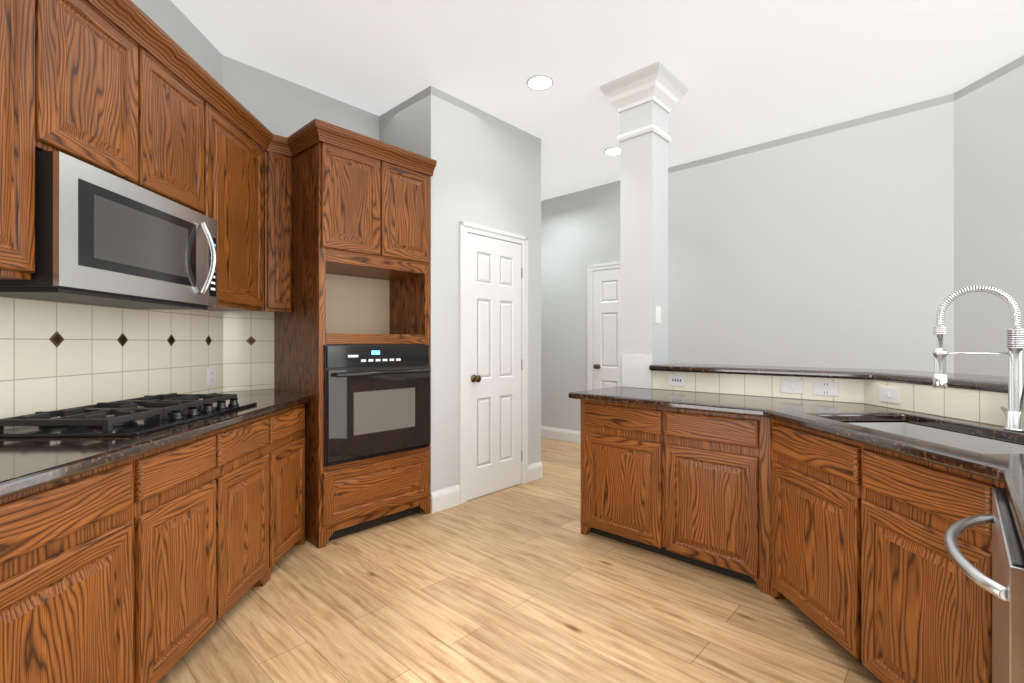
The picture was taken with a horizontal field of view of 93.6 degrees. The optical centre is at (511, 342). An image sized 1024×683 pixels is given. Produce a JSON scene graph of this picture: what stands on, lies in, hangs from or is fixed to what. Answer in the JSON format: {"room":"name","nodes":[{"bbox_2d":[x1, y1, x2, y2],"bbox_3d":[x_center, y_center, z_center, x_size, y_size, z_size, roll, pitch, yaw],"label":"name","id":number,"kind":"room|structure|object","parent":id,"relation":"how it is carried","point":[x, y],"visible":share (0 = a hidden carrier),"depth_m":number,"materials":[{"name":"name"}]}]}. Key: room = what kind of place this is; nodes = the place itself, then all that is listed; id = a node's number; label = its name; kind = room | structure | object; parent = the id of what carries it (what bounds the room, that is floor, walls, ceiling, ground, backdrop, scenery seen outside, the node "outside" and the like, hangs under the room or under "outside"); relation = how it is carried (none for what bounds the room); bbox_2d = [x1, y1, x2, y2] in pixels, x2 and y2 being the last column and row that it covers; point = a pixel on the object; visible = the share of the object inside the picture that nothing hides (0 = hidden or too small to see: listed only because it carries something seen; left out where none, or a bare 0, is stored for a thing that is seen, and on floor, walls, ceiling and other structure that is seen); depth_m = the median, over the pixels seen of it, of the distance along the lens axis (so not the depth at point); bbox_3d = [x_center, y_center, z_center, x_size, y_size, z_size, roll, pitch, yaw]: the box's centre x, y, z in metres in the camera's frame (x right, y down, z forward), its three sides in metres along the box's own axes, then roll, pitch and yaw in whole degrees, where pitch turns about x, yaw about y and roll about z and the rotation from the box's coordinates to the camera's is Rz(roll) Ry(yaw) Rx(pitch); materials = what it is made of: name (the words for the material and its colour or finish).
{"room":"kitchen","nodes":[
{"label":"kitchen","id":0,"kind":"room"},
{"bbox_2d":[131,0,214,78],"bbox_3d":[-1.877,-0.320,0.735,0.140,3.120,5.040,0,0,-2],"label":"wall","id":1,"kind":"structure","parent":0,"point":[164,13],"depth_m":2.73,"materials":[{"name":"grey paint"}]},
{"bbox_2d":[0,0,47,279],"bbox_3d":[-1.659,-0.715,1.282,0.326,1.030,0.478,0,0,-2],"label":"upper cabinet","id":2,"kind":"object","parent":1,"relation":"attached to","point":[23,23],"depth_m":1.47,"materials":[{"name":"brown wood"}]},
{"bbox_2d":[0,296,222,429],"bbox_3d":[-1.809,0.049,1.036,0.010,0.538,4.196,0,0,-2],"label":"backsplash","id":3,"kind":"structure","parent":1,"relation":"attached to","point":[54,356],"depth_m":2.14,"materials":[{"name":"beige tile"}]},
{"bbox_2d":[48,0,211,217],"bbox_3d":[-1.683,-0.930,1.963,0.326,0.600,0.883,0,0,-2],"label":"upper cabinet","id":4,"kind":"object","parent":1,"relation":"attached to","point":[84,81],"depth_m":1.88,"materials":[{"name":"brown wood"}]},
{"bbox_2d":[0,151,216,309],"bbox_3d":[-1.616,-0.389,1.965,0.458,0.447,0.873,0,0,-2],"label":"over-the-range microwave","id":5,"kind":"object","parent":4,"relation":"attached to","point":[103,238],"visible":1,"depth_m":1.76,"materials":[{"name":"silver metal"}]},
{"bbox_2d":[208,367,215,386],"bbox_3d":[-1.872,0.210,2.999,0.008,0.118,0.075,0,0,-2],"label":"electrical outlet plate","id":6,"kind":"object","parent":1,"relation":"attached to","point":[211,376],"visible":1,"depth_m":2.99,"materials":[{"name":"white plastic"}]},
{"bbox_2d":[207,107,267,311],"bbox_3d":[-1.709,-0.715,2.716,0.326,1.030,0.622,0,0,-2],"label":"upper cabinet","id":7,"kind":"object","parent":1,"relation":"attached to","point":[239,165],"depth_m":2.73,"materials":[{"name":"brown wood"}]},
{"bbox_2d":[223,311,273,391],"bbox_3d":[-1.772,0.049,3.251,0.010,0.538,0.330,0,0,43],"label":"backsplash","id":8,"kind":"structure","parent":1,"relation":"attached to","point":[248,350],"depth_m":3.24,"materials":[{"name":"beige tile"}]},
{"bbox_2d":[157,437,881,682],"bbox_3d":[0.753,1.290,2.778,5.900,0.100,9.300,0,0,-2],"label":"floor","id":9,"kind":"structure","parent":0,"point":[528,582],"depth_m":2.20,"materials":[{"name":"brown wood"}]},
{"bbox_2d":[0,454,143,682],"bbox_3d":[-1.514,0.800,1.286,0.616,0.880,0.527,0,0,-2],"label":"base cabinet","id":10,"kind":"object","parent":9,"relation":"on","point":[72,548],"depth_m":1.33,"materials":[{"name":"brown wood"}]},
{"bbox_2d":[0,389,310,498],"bbox_3d":[-1.494,0.340,1.156,0.646,0.040,4.416,0,0,-2],"label":"countertop","id":11,"kind":"structure","parent":10,"relation":"on","point":[28,463],"depth_m":1.51,"materials":[{"name":"brown stone"}]},
{"bbox_2d":[0,393,256,436],"bbox_3d":[-1.555,0.287,2.065,0.500,0.064,0.870,0,0,-2],"label":"cooktop","id":12,"kind":"object","parent":11,"relation":"in","point":[138,416],"visible":1,"depth_m":1.83,"materials":[{"name":"black metal"}]},
{"bbox_2d":[144,429,223,682],"bbox_3d":[-1.531,0.800,1.778,0.616,0.880,0.456,0,0,-2],"label":"base cabinet","id":13,"kind":"object","parent":9,"relation":"on","point":[154,566],"depth_m":1.78,"materials":[{"name":"brown wood"}]},
{"bbox_2d":[224,412,275,614],"bbox_3d":[-1.548,0.800,2.241,0.616,0.880,0.472,0,0,-2],"label":"base cabinet","id":14,"kind":"object","parent":9,"relation":"on","point":[249,446],"depth_m":2.27,"materials":[{"name":"brown wood"}]},
{"bbox_2d":[276,403,304,561],"bbox_3d":[-1.565,0.800,2.727,0.616,0.880,0.500,0,0,-2],"label":"base cabinet","id":15,"kind":"object","parent":9,"relation":"on","point":[290,422],"depth_m":2.73,"materials":[{"name":"brown wood"}]},
{"bbox_2d":[274,141,429,548],"bbox_3d":[-1.123,0.005,3.430,0.705,2.470,0.833,0,0,43],"label":"tall cabinet","id":16,"kind":"object","parent":9,"relation":"on","point":[360,249],"visible":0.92,"depth_m":3.14,"materials":[{"name":"brown wood"}]},
{"bbox_2d":[324,345,430,466],"bbox_3d":[-1.050,0.380,3.361,0.657,0.737,0.773,0,0,43],"label":"wall oven","id":17,"kind":"object","parent":16,"relation":"in","point":[376,400],"visible":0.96,"depth_m":3.12,"materials":[{"name":"black"}]},
{"bbox_2d":[620,101,667,387],"bbox_3d":[0.971,-0.320,3.527,0.250,3.119,0.250,0,0,43],"label":"column","id":18,"kind":"structure","parent":9,"relation":"on","point":[643,226],"depth_m":3.43,"materials":[{"name":"grey paint"}]},
{"bbox_2d":[600,61,688,388],"bbox_3d":[0.971,-0.780,3.527,0.466,2.196,0.466,0,0,43],"label":"trim","id":19,"kind":"structure","parent":18,"relation":"attached to","point":[662,86],"depth_m":3.40,"materials":[{"name":"white wood"}]},
{"bbox_2d":[656,306,660,322],"bbox_3d":[1.040,-0.200,3.407,0.014,0.118,0.075,0,0,43],"label":"light switch","id":20,"kind":"object","parent":18,"relation":"attached to","point":[658,314],"visible":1,"depth_m":3.41,"materials":[{"name":"white plastic"}]},
{"bbox_2d":[581,400,769,594],"bbox_3d":[1.029,0.800,2.925,1.132,0.879,0.535,0,0,43],"label":"base cabinet","id":21,"kind":"object","parent":9,"relation":"on","point":[692,487],"visible":0.9,"depth_m":2.65,"materials":[{"name":"brown wood"}]},
{"bbox_2d":[568,386,1023,549],"bbox_3d":[1.146,0.340,1.911,1.473,0.040,3.309,0,0,-2],"label":"countertop","id":22,"kind":"structure","parent":21,"relation":"on","point":[832,418],"depth_m":2.04,"materials":[{"name":"brown stone"}]},
{"bbox_2d":[849,422,1023,453],"bbox_3d":[1.581,0.471,1.796,0.441,0.218,0.776,0,0,-2],"label":"sink basin","id":23,"kind":"object","parent":22,"relation":"in","point":[965,441],"visible":0.06,"depth_m":1.97,"materials":[{"name":"silver metal"}]},
{"bbox_2d":[933,284,1023,431],"bbox_3d":[1.763,0.050,1.800,0.268,0.538,0.154,0,0,-2],"label":"faucet","id":24,"kind":"object","parent":22,"relation":"on","point":[1014,412],"visible":1,"depth_m":1.76,"materials":[{"name":"silver metal"}]},
{"bbox_2d":[660,389,863,403],"bbox_3d":[1.416,0.715,3.000,0.840,1.050,0.957,0,0,-2],"label":"wall","id":25,"kind":"structure","parent":9,"relation":"on","point":[660,389],"depth_m":2.87,"materials":[{"name":"beige tile"}]},
{"bbox_2d":[652,371,863,402],"bbox_3d":[1.419,0.255,2.945,1.200,0.128,0.006,0,0,43],"label":"backsplash","id":26,"kind":"structure","parent":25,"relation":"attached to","point":[851,390],"depth_m":2.90,"materials":[{"name":"beige tile"}]},
{"bbox_2d":[668,374,685,385],"bbox_3d":[1.107,0.250,3.227,0.118,0.075,0.006,0,0,43],"label":"electrical outlet plate","id":27,"kind":"object","parent":26,"relation":"attached to","point":[676,380],"visible":1,"depth_m":3.23,"materials":[{"name":"white plastic"}]},
{"bbox_2d":[781,380,803,393],"bbox_3d":[1.605,0.250,2.757,0.118,0.075,0.014,0,0,43],"label":"switch plate","id":28,"kind":"object","parent":26,"relation":"attached to","point":[792,386],"visible":1,"depth_m":2.75,"materials":[{"name":"white plastic"}]},
{"bbox_2d":[813,381,838,395],"bbox_3d":[1.728,0.250,2.646,0.118,0.075,0.008,0,0,43],"label":"electrical outlet plate","id":29,"kind":"object","parent":26,"relation":"attached to","point":[825,388],"visible":1,"depth_m":2.65,"materials":[{"name":"white plastic"}]},
{"bbox_2d":[770,419,1021,682],"bbox_3d":[1.565,0.800,1.811,0.595,0.879,1.126,0,0,-2],"label":"base cabinet","id":30,"kind":"object","parent":9,"relation":"on","point":[868,574],"visible":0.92,"depth_m":1.66,"materials":[{"name":"brown wood"}]},
{"bbox_2d":[867,380,1004,426],"bbox_3d":[1.964,0.715,1.785,0.150,1.050,1.632,0,0,-2],"label":"wall","id":31,"kind":"structure","parent":9,"relation":"on","point":[875,405],"depth_m":2.09,"materials":[{"name":"grey paint"}]},
{"bbox_2d":[864,380,1023,426],"bbox_3d":[1.886,0.255,1.750,0.006,0.128,1.566,0,0,-2],"label":"backsplash","id":32,"kind":"structure","parent":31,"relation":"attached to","point":[980,406],"depth_m":2.07,"materials":[{"name":"beige tile"}]},
{"bbox_2d":[879,386,899,403],"bbox_3d":[1.853,0.255,2.366,0.014,0.075,0.118,0,0,-2],"label":"switch plate","id":33,"kind":"object","parent":32,"relation":"attached to","point":[889,394],"visible":1,"depth_m":2.36,"materials":[{"name":"white plastic"}]},
{"bbox_2d":[944,487,1023,682],"bbox_3d":[1.224,0.804,0.844,0.693,0.872,0.600,0,0,43],"label":"dishwasher","id":34,"kind":"object","parent":9,"relation":"on","point":[1004,586],"visible":0.98,"depth_m":0.91,"materials":[{"name":"silver metal"}]},
{"bbox_2d":[171,0,1023,200],"bbox_3d":[0.753,-1.930,2.778,5.900,0.100,9.300,0,0,-2],"label":"ceiling","id":35,"kind":"structure","parent":0,"point":[748,73],"depth_m":3.14,"materials":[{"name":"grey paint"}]},
{"bbox_2d":[527,75,552,89],"bbox_3d":[0.202,-1.876,3.464,0.194,0.016,0.194,0,0,-2],"label":"recessed light","id":36,"kind":"object","parent":35,"relation":"in","point":[540,82],"visible":1,"depth_m":3.46,"materials":[{"name":"white"}]},
{"bbox_2d":[604,147,619,155],"bbox_3d":[1.000,-1.876,4.700,0.194,0.016,0.194,0,0,-2],"label":"recessed light","id":37,"kind":"object","parent":35,"relation":"in","point":[612,151],"visible":0.71,"depth_m":4.71,"materials":[{"name":"white"}]},
{"bbox_2d":[215,48,1006,512],"bbox_3d":[0.645,-0.320,5.184,5.190,3.120,4.085,0,0,-2],"label":"wall","id":38,"kind":"structure","parent":0,"point":[871,242],"depth_m":4.01,"materials":[{"name":"grey paint"}]},
{"bbox_2d":[85,0,264,149],"bbox_3d":[-1.492,-1.260,2.094,0.060,0.100,2.090,0,0,-2],"label":"crown molding","id":39,"kind":"structure","parent":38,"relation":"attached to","point":[135,23],"depth_m":2.12,"materials":[{"name":"brown wood"}]},
{"bbox_2d":[253,118,432,163],"bbox_3d":[-1.009,-1.260,2.987,0.968,0.100,0.360,0,0,-2],"label":"crown molding","id":40,"kind":"structure","parent":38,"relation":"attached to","point":[317,130],"depth_m":3.02,"materials":[{"name":"brown wood"}]},
{"bbox_2d":[394,159,436,175],"bbox_3d":[-0.850,-1.260,3.327,0.629,0.100,0.309,0,0,-2],"label":"crown molding","id":41,"kind":"structure","parent":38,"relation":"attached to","point":[428,169],"depth_m":3.41,"materials":[{"name":"brown wood"}]},
{"bbox_2d":[459,221,527,503],"bbox_3d":[-0.132,0.149,3.989,0.020,2.181,0.789,0,0,43],"label":"trim","id":42,"kind":"structure","parent":38,"relation":"attached to","point":[465,228],"depth_m":3.75,"materials":[{"name":"white wood"}]},
{"bbox_2d":[467,233,520,499],"bbox_3d":[-0.110,0.182,3.972,0.076,2.095,0.643,0,0,43],"label":"pantry door","id":43,"kind":"structure","parent":38,"relation":"in","point":[493,365],"depth_m":3.97,"materials":[{"name":"white wood"}]},
{"bbox_2d":[541,425,580,443],"bbox_3d":[-0.223,1.165,6.414,2.258,0.150,1.220,0,0,-2],"label":"baseboard","id":44,"kind":"structure","parent":38,"relation":"attached to","point":[567,435],"depth_m":6.11,"materials":[{"name":"white"}]},
{"bbox_2d":[587,261,619,389],"bbox_3d":[1.256,0.149,5.534,0.912,2.181,0.020,0,0,43],"label":"trim","id":45,"kind":"structure","parent":38,"relation":"attached to","point":[603,266],"depth_m":5.82,"materials":[{"name":"white wood"}]},
{"bbox_2d":[593,268,619,388],"bbox_3d":[1.239,0.182,5.511,0.766,2.095,0.076,0,0,43],"label":"hall door","id":46,"kind":"structure","parent":38,"relation":"in","point":[606,328],"depth_m":5.67,"materials":[{"name":"white wood"}]},
{"bbox_2d":[649,363,875,379],"bbox_3d":[1.388,0.170,3.019,0.870,0.040,1.181,0,0,-2],"label":"countertop","id":47,"kind":"structure","parent":38,"relation":"on","point":[817,372],"depth_m":2.83,"materials":[{"name":"brown stone"}]},
{"bbox_2d":[849,368,1023,394],"bbox_3d":[2.035,0.170,2.300,0.372,0.040,2.656,0,0,-2],"label":"countertop","id":48,"kind":"structure","parent":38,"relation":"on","point":[981,382],"depth_m":2.15,"materials":[{"name":"brown stone"}]},
{"bbox_2d":[1007,55,1023,377],"bbox_3d":[3.475,-0.320,1.072,0.120,3.120,5.340,0,0,-2],"label":"wall","id":49,"kind":"structure","parent":0,"point":[1015,69],"depth_m":3.19,"materials":[{"name":"grey paint"}]}
]}

